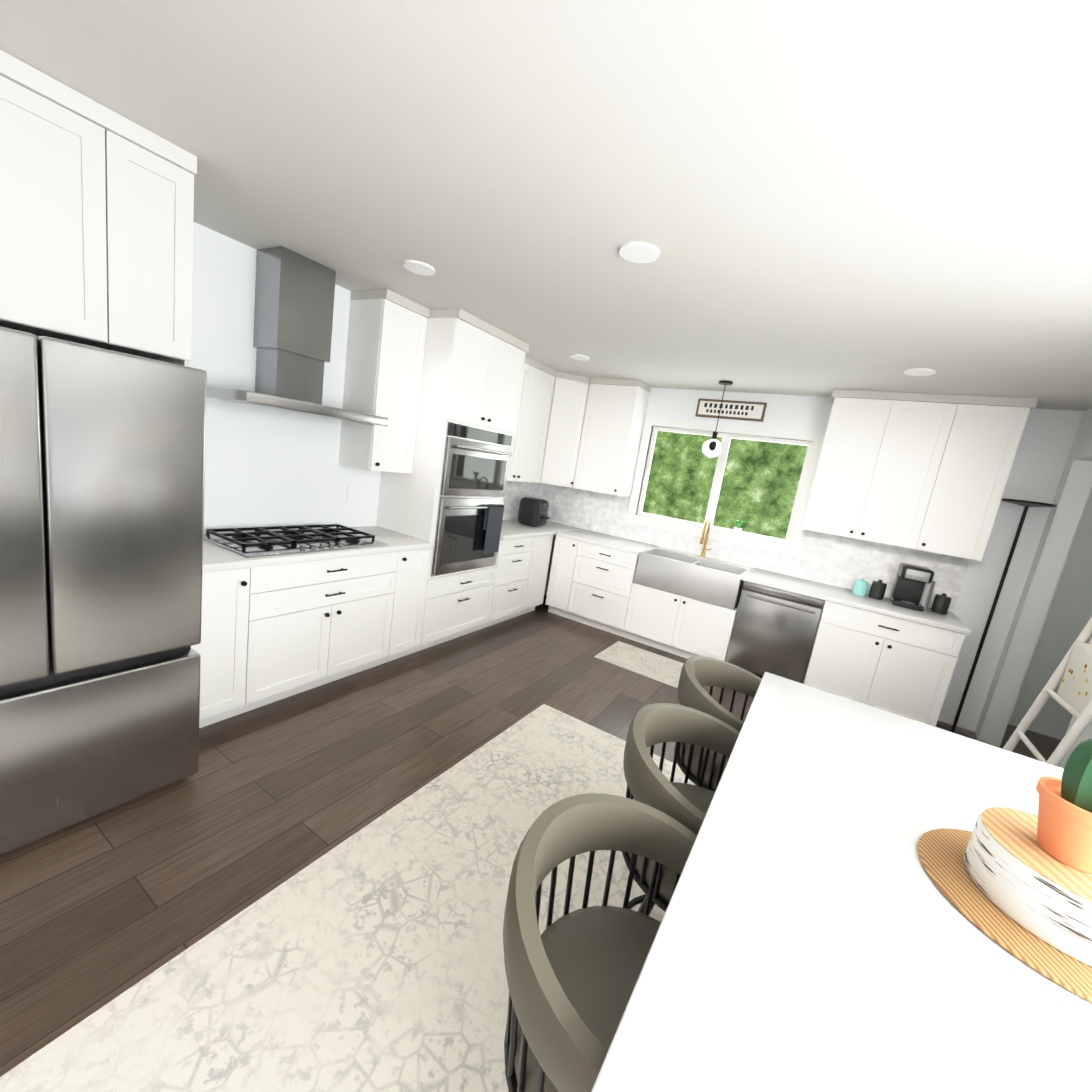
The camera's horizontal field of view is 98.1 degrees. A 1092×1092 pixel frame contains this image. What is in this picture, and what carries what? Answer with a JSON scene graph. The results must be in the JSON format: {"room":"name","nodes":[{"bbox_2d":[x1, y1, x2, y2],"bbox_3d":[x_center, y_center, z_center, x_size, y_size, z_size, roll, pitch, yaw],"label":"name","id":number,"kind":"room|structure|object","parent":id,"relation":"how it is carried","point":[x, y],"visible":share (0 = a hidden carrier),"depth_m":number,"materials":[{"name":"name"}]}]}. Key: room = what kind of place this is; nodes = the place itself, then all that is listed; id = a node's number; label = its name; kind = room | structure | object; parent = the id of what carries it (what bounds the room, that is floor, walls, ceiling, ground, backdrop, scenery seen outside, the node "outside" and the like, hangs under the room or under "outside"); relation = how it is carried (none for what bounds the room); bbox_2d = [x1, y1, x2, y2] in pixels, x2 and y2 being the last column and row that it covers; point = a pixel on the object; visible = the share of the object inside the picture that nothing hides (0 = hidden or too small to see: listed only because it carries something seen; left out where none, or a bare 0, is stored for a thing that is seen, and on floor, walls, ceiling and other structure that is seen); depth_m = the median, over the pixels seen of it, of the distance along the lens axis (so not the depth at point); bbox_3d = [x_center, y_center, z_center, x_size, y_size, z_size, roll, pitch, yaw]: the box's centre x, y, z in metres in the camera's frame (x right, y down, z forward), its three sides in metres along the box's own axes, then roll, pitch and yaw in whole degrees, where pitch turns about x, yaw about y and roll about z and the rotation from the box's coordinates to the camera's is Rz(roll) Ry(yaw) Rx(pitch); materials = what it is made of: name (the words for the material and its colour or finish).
{"room":"kitchen","nodes":[
{"label":"kitchen","id":0,"kind":"room"},
{"bbox_2d":[189,222,380,533],"bbox_3d":[-1.906,-0.446,2.894,0.100,2.560,7.160,14,12,30],"label":"wall","id":1,"kind":"structure","parent":0,"point":[266,467],"depth_m":2.90,"materials":[{"name":"white paint"}]},
{"bbox_2d":[0,49,135,352],"bbox_3d":[-2.039,-1.145,1.494,0.750,0.743,0.901,14,12,30],"label":"upper cabinet","id":2,"kind":"object","parent":1,"relation":"attached to","point":[96,219],"depth_m":1.56,"materials":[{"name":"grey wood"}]},
{"bbox_2d":[126,124,196,364],"bbox_3d":[-1.785,-1.182,1.910,0.750,0.743,0.321,14,12,30],"label":"upper cabinet","id":3,"kind":"object","parent":1,"relation":"attached to","point":[165,171],"depth_m":1.78,"materials":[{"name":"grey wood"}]},
{"bbox_2d":[207,246,387,425],"bbox_3d":[-1.413,-1.221,2.784,0.498,0.863,0.880,14,12,30],"label":"range hood","id":4,"kind":"object","parent":1,"relation":"attached to","point":[293,309],"visible":0.92,"depth_m":2.73,"materials":[{"name":"silver metal"}]},
{"bbox_2d":[339,289,429,472],"bbox_3d":[-1.166,-1.136,3.392,0.350,1.168,0.378,14,12,30],"label":"upper cabinet","id":5,"kind":"object","parent":1,"relation":"attached to","point":[385,348],"depth_m":3.26,"materials":[{"name":"white wood"}]},
{"bbox_2d":[507,355,556,482],"bbox_3d":[-0.376,-1.250,4.692,0.350,1.168,0.946,14,12,30],"label":"upper cabinet","id":6,"kind":"object","parent":1,"relation":"attached to","point":[529,437],"depth_m":4.75,"materials":[{"name":"white wood"}]},
{"bbox_2d":[0,595,1061,1076],"bbox_3d":[0.721,1.526,1.761,6.500,0.100,7.660,14,12,30],"label":"floor","id":7,"kind":"structure","parent":0,"point":[100,911],"depth_m":2.08,"materials":[{"name":"brown wood"}]},
{"bbox_2d":[0,327,206,855],"bbox_3d":[-2.050,0.127,1.816,0.910,1.780,0.910,14,12,30],"label":"fridge","id":8,"kind":"object","parent":7,"relation":"on","point":[102,469],"visible":1,"depth_m":1.68,"materials":[{"name":"grey metal"}]},
{"bbox_2d":[191,568,266,727],"bbox_3d":[-1.915,0.477,2.552,0.620,0.880,0.391,14,12,30],"label":"base cabinet","id":9,"kind":"object","parent":7,"relation":"on","point":[234,604],"depth_m":2.45,"materials":[{"name":"white wood"}]},
{"bbox_2d":[259,552,406,706],"bbox_3d":[-1.594,0.431,3.080,0.620,0.880,1.090,14,12,30],"label":"base cabinet","id":10,"kind":"object","parent":7,"relation":"on","point":[327,621],"depth_m":2.92,"materials":[{"name":"white wood"}]},
{"bbox_2d":[203,526,430,571],"bbox_3d":[-1.520,-0.014,2.984,0.645,0.039,1.609,14,12,30],"label":"countertop","id":11,"kind":"structure","parent":10,"relation":"on","point":[222,552],"depth_m":2.76,"materials":[{"name":"white stone"}]},
{"bbox_2d":[0,704,694,1091],"bbox_3d":[-0.158,1.379,1.514,1.600,0.010,3.150,14,12,30],"label":"area rug","id":12,"kind":"object","parent":7,"relation":"on","point":[368,958],"visible":0.62,"depth_m":1.48,"materials":[{"name":"beige fabric"}]},
{"bbox_2d":[503,793,696,1091],"bbox_3d":[0.123,1.049,0.933,0.503,0.914,0.540,14,12,30],"label":"stool","id":13,"kind":"object","parent":12,"relation":"on","point":[572,977],"visible":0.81,"depth_m":0.93,"materials":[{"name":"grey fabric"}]},
{"bbox_2d":[621,703,739,914],"bbox_3d":[0.424,1.006,1.427,0.503,0.914,0.539,14,12,30],"label":"stool","id":14,"kind":"object","parent":12,"relation":"on","point":[685,804],"visible":0.35,"depth_m":1.40,"materials":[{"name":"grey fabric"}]},
{"bbox_2d":[674,656,761,790],"bbox_3d":[0.719,0.964,1.913,0.503,0.914,0.540,14,12,30],"label":"stool","id":15,"kind":"object","parent":12,"relation":"on","point":[698,674],"visible":0.4,"depth_m":1.83,"materials":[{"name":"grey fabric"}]},
{"bbox_2d":[399,548,430,657],"bbox_3d":[-1.278,0.385,3.599,0.620,0.880,0.371,14,12,30],"label":"base cabinet","id":16,"kind":"object","parent":7,"relation":"on","point":[415,590],"depth_m":3.51,"materials":[{"name":"white wood"}]},
{"bbox_2d":[375,308,528,650],"bbox_3d":[-0.824,-0.474,3.970,0.643,2.558,0.860,14,12,30],"label":"tall cabinet","id":17,"kind":"object","parent":7,"relation":"on","point":[448,546],"depth_m":3.66,"materials":[{"name":"white wood"}]},
{"bbox_2d":[495,536,534,623],"bbox_3d":[-0.588,0.286,4.733,0.620,0.880,0.570,14,12,30],"label":"base cabinet","id":18,"kind":"object","parent":7,"relation":"on","point":[515,574],"depth_m":4.62,"materials":[{"name":"white wood"}]},
{"bbox_2d":[507,520,580,539],"bbox_3d":[-0.250,-0.196,5.071,0.645,0.039,1.567,14,12,30],"label":"countertop","id":19,"kind":"structure","parent":18,"relation":"on","point":[515,530],"depth_m":4.93,"materials":[{"name":"white stone"}]},
{"bbox_2d":[518,497,549,526],"bbox_3d":[-0.110,-0.365,5.154,0.330,0.300,0.260,14,12,30],"label":"toaster","id":20,"kind":"object","parent":19,"relation":"on","point":[533,512],"visible":1,"depth_m":5.06,"materials":[{"name":"black plastic"}]},
{"bbox_2d":[527,536,552,612],"bbox_3d":[-0.343,0.251,5.136,0.620,0.880,0.378,14,12,30],"label":"base cabinet","id":21,"kind":"object","parent":7,"relation":"on","point":[543,544],"depth_m":4.99,"materials":[{"name":"white wood"}]},
{"bbox_2d":[545,535,579,617],"bbox_3d":[0.319,0.318,5.326,0.280,0.880,0.620,14,12,30],"label":"base cabinet","id":22,"kind":"object","parent":7,"relation":"on","point":[563,566],"depth_m":5.06,"materials":[{"name":"white wood"}]},
{"bbox_2d":[568,543,663,633],"bbox_3d":[0.710,0.419,5.096,0.770,0.880,0.620,14,12,30],"label":"base cabinet","id":23,"kind":"object","parent":7,"relation":"on","point":[601,572],"depth_m":4.82,"materials":[{"name":"white wood"}]},
{"bbox_2d":[556,527,659,554],"bbox_3d":[0.669,-0.055,5.065,0.933,0.039,0.645,14,12,30],"label":"countertop","id":24,"kind":"structure","parent":23,"relation":"on","point":[633,546],"depth_m":4.95,"materials":[{"name":"white stone"}]},
{"bbox_2d":[594,641,703,687],"bbox_3d":[0.960,1.064,4.216,0.920,0.008,0.560,14,12,30],"label":"area rug","id":25,"kind":"object","parent":7,"relation":"on","point":[657,667],"visible":0.64,"depth_m":4.23,"materials":[{"name":"beige fabric"}]},
{"bbox_2d":[616,575,735,661],"bbox_3d":[1.345,0.727,4.725,1.040,0.600,0.640,14,12,30],"label":"base cabinet","id":26,"kind":"object","parent":7,"relation":"on","point":[684,626],"depth_m":4.46,"materials":[{"name":"white wood"}]},
{"bbox_2d":[640,575,727,606],"bbox_3d":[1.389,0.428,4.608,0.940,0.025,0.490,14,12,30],"label":"sink","id":27,"kind":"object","parent":26,"relation":"in","point":[721,597],"depth_m":4.34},
{"bbox_2d":[728,567,835,686],"bbox_3d":[2.075,0.771,4.297,0.752,0.880,0.620,14,12,30],"label":"dishwasher","id":28,"kind":"object","parent":7,"relation":"on","point":[807,617],"depth_m":4.00,"materials":[{"name":"silver metal"}]},
{"bbox_2d":[591,672,1091,1091],"bbox_3d":[1.006,1.186,0.954,1.450,0.930,1.670,14,12,30],"label":"kitchen island","id":29,"kind":"object","parent":7,"relation":"on","point":[818,931],"visible":0.9,"depth_m":0.78,"materials":[{"name":"white stone"}]},
{"bbox_2d":[918,828,1091,1002],"bbox_3d":[0.972,0.704,0.915,0.410,0.008,0.410,14,12,30],"label":"woven placemat","id":30,"kind":"object","parent":29,"relation":"on","point":[941,852],"visible":0.33,"depth_m":0.88,"materials":[{"name":"wicker"}]},
{"bbox_2d":[964,807,1091,965],"bbox_3d":[0.994,0.647,0.908,0.276,0.112,0.276,14,12,30],"label":"birch log","id":31,"kind":"object","parent":30,"relation":"on","point":[1019,875],"visible":0.92,"depth_m":0.87,"materials":[{"name":"white wood"}]},
{"bbox_2d":[1036,739,1091,873],"bbox_3d":[1.013,0.466,0.881,0.134,0.252,0.134,14,12,30],"label":"cactus pot","id":32,"kind":"object","parent":31,"relation":"on","point":[1064,828],"visible":1,"depth_m":0.87,"materials":[{"name":"orange ceramic"}]},
{"bbox_2d":[814,603,964,726],"bbox_3d":[2.710,0.935,3.925,0.882,0.880,0.620,14,12,30],"label":"base cabinet","id":33,"kind":"object","parent":7,"relation":"on","point":[900,667],"depth_m":3.62,"materials":[{"name":"white wood"}]},
{"bbox_2d":[740,567,971,634],"bbox_3d":[2.508,0.420,3.988,1.549,0.039,0.645,14,12,30],"label":"countertop","id":34,"kind":"structure","parent":33,"relation":"on","point":[949,622],"depth_m":3.82,"materials":[{"name":"white stone"}]},
{"bbox_2d":[852,578,868,595],"bbox_3d":[2.674,0.344,4.027,0.100,0.142,0.100,14,12,30],"label":"canister","id":35,"kind":"object","parent":34,"relation":"on","point":[860,586],"visible":1,"depth_m":3.99,"materials":[{"name":"teal ceramic"}]},
{"bbox_2d":[868,580,886,599],"bbox_3d":[2.786,0.361,3.972,0.104,0.162,0.104,14,12,30],"label":"canister","id":36,"kind":"object","parent":34,"relation":"on","point":[877,589],"visible":1,"depth_m":3.94,"materials":[{"name":"black ceramic"}]},
{"bbox_2d":[890,563,935,611],"bbox_3d":[2.973,0.331,3.817,0.245,0.330,0.265,14,12,30],"label":"coffee maker","id":37,"kind":"object","parent":34,"relation":"on","point":[913,587],"visible":1,"depth_m":3.79,"materials":[{"name":"black plastic"}]},
{"bbox_2d":[931,593,951,614],"bbox_3d":[3.144,0.454,3.762,0.104,0.162,0.104,14,12,30],"label":"canister","id":38,"kind":"object","parent":34,"relation":"on","point":[941,604],"visible":1,"depth_m":3.73,"materials":[{"name":"black ceramic"}]},
{"bbox_2d":[936,498,1056,737],"bbox_3d":[3.352,0.588,3.589,0.290,1.865,0.290,14,12,30],"label":"floor lamp","id":39,"kind":"object","parent":7,"relation":"on","point":[1027,504],"visible":0.83,"depth_m":3.55,"materials":[{"name":"black metal"}]},
{"bbox_2d":[1003,617,1091,765],"bbox_3d":[2.632,0.863,2.436,0.304,1.487,0.470,14,12,30],"label":"blanket ladder","id":40,"kind":"object","parent":7,"relation":"on","point":[1073,695],"visible":0.79,"depth_m":2.43,"materials":[{"name":"white wood"}]},
{"bbox_2d":[0,0,1091,410],"bbox_3d":[1.116,-1.063,1.294,6.500,0.100,7.660,14,12,30],"label":"ceiling","id":41,"kind":"structure","parent":0,"point":[822,198],"depth_m":1.46,"materials":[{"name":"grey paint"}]},
{"bbox_2d":[403,260,434,275],"bbox_3d":[-0.689,-1.512,2.576,0.170,0.012,0.170,14,12,30],"label":"recessed light","id":42,"kind":"object","parent":41,"relation":"in","point":[419,267],"visible":1,"depth_m":2.56,"materials":[{"name":"white plastic"}]},
{"bbox_2d":[570,354,588,360],"bbox_3d":[0.294,-1.640,4.115,0.170,0.012,0.170,14,12,30],"label":"recessed light","id":43,"kind":"object","parent":41,"relation":"in","point":[580,357],"visible":1,"depth_m":4.09,"materials":[{"name":"white plastic"}]},
{"bbox_2d":[619,242,658,262],"bbox_3d":[0.395,-1.245,2.011,0.170,0.012,0.170,14,12,30],"label":"recessed light","id":44,"kind":"object","parent":41,"relation":"in","point":[639,252],"visible":1,"depth_m":2.00,"materials":[{"name":"white plastic"}]},
{"bbox_2d":[702,380,732,457],"bbox_3d":[1.556,-1.136,4.284,0.170,0.673,0.170,14,12,30],"label":"light","id":45,"kind":"object","parent":41,"relation":"hanging from","point":[712,448],"visible":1,"depth_m":4.27,"materials":[{"name":"white glass"}]},
{"bbox_2d":[903,368,935,375],"bbox_3d":[2.420,-1.126,3.066,0.170,0.012,0.170,14,12,30],"label":"recessed light","id":46,"kind":"object","parent":41,"relation":"in","point":[919,372],"visible":1,"depth_m":3.05,"materials":[{"name":"white plastic"}]},
{"bbox_2d":[544,387,1083,731],"bbox_3d":[1.887,-0.204,4.763,4.550,2.560,0.120,14,12,30],"label":"wall","id":47,"kind":"structure","parent":0,"point":[1042,453],"depth_m":3.76,"materials":[{"name":"white paint"}]},
{"bbox_2d":[540,371,595,487],"bbox_3d":[0.170,-1.273,5.278,0.680,1.168,0.618,14,12,30],"label":"upper cabinet","id":48,"kind":"object","parent":47,"relation":"attached to","point":[572,393],"depth_m":5.06,"materials":[{"name":"white wood"}]},
{"bbox_2d":[576,378,650,495],"bbox_3d":[0.668,-1.167,5.113,0.607,1.168,0.399,14,12,30],"label":"upper cabinet","id":49,"kind":"object","parent":47,"relation":"attached to","point":[617,410],"depth_m":4.96,"materials":[{"name":"white wood"}]},
{"bbox_2d":[624,416,825,556],"bbox_3d":[1.723,-0.649,4.782,1.750,1.140,0.150,14,12,30],"label":"window","id":50,"kind":"structure","parent":47,"relation":"in","point":[814,444],"depth_m":4.72,"materials":[{"name":"white"}]},
{"bbox_2d":[733,520,745,534],"bbox_3d":[1.898,-0.188,4.677,0.120,0.158,0.078,14,12,30],"label":"potted plant","id":51,"kind":"object","parent":50,"relation":"on","point":[737,529],"visible":1,"depth_m":4.66,"materials":[{"name":"white"}]},
{"bbox_2d":[695,398,766,421],"bbox_3d":[1.798,-1.332,4.630,0.640,0.175,0.026,14,12,30],"label":"sign","id":52,"kind":"object","parent":47,"relation":"attached to","point":[741,410],"visible":0.98,"depth_m":4.61,"materials":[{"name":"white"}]},
{"bbox_2d":[802,389,971,551],"bbox_3d":[2.748,-0.635,3.923,0.861,1.168,0.350,14,12,30],"label":"upper cabinet","id":53,"kind":"object","parent":47,"relation":"attached to","point":[927,472],"depth_m":3.75,"materials":[{"name":"white wood"}]},
{"bbox_2d":[928,396,1035,560],"bbox_3d":[3.202,-0.517,3.657,0.460,1.168,0.350,14,12,30],"label":"upper cabinet","id":54,"kind":"object","parent":47,"relation":"attached to","point":[993,431],"depth_m":3.47,"materials":[{"name":"white wood"}]},
{"bbox_2d":[975,408,1091,768],"bbox_3d":[1.940,0.545,0.652,0.120,2.560,7.180,14,12,30],"label":"wall","id":55,"kind":"structure","parent":0,"point":[1069,514],"depth_m":3.48,"materials":[{"name":"white paint"}]},
{"bbox_2d":[976,446,1091,767],"bbox_3d":[3.272,0.469,3.028,0.011,2.270,1.320,14,12,30],"label":"trim","id":56,"kind":"structure","parent":55,"relation":"attached to","point":[1085,452],"depth_m":3.50,"materials":[{"name":"white wood"}]},
{"bbox_2d":[1008,487,1091,739],"bbox_3d":[4.794,0.444,3.626,1.710,2.560,0.100,14,12,30],"label":"wall","id":57,"kind":"structure","parent":0,"point":[1068,616],"depth_m":3.91,"materials":[{"name":"white paint"}]},
{"label":"outside","id":58,"kind":"structure","parent":0,"visible":0},
{"bbox_2d":[642,431,807,538],"bbox_3d":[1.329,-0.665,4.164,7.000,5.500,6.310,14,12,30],"label":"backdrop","id":59,"kind":"structure","parent":58,"point":[759,486],"depth_m":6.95,"materials":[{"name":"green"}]}
]}

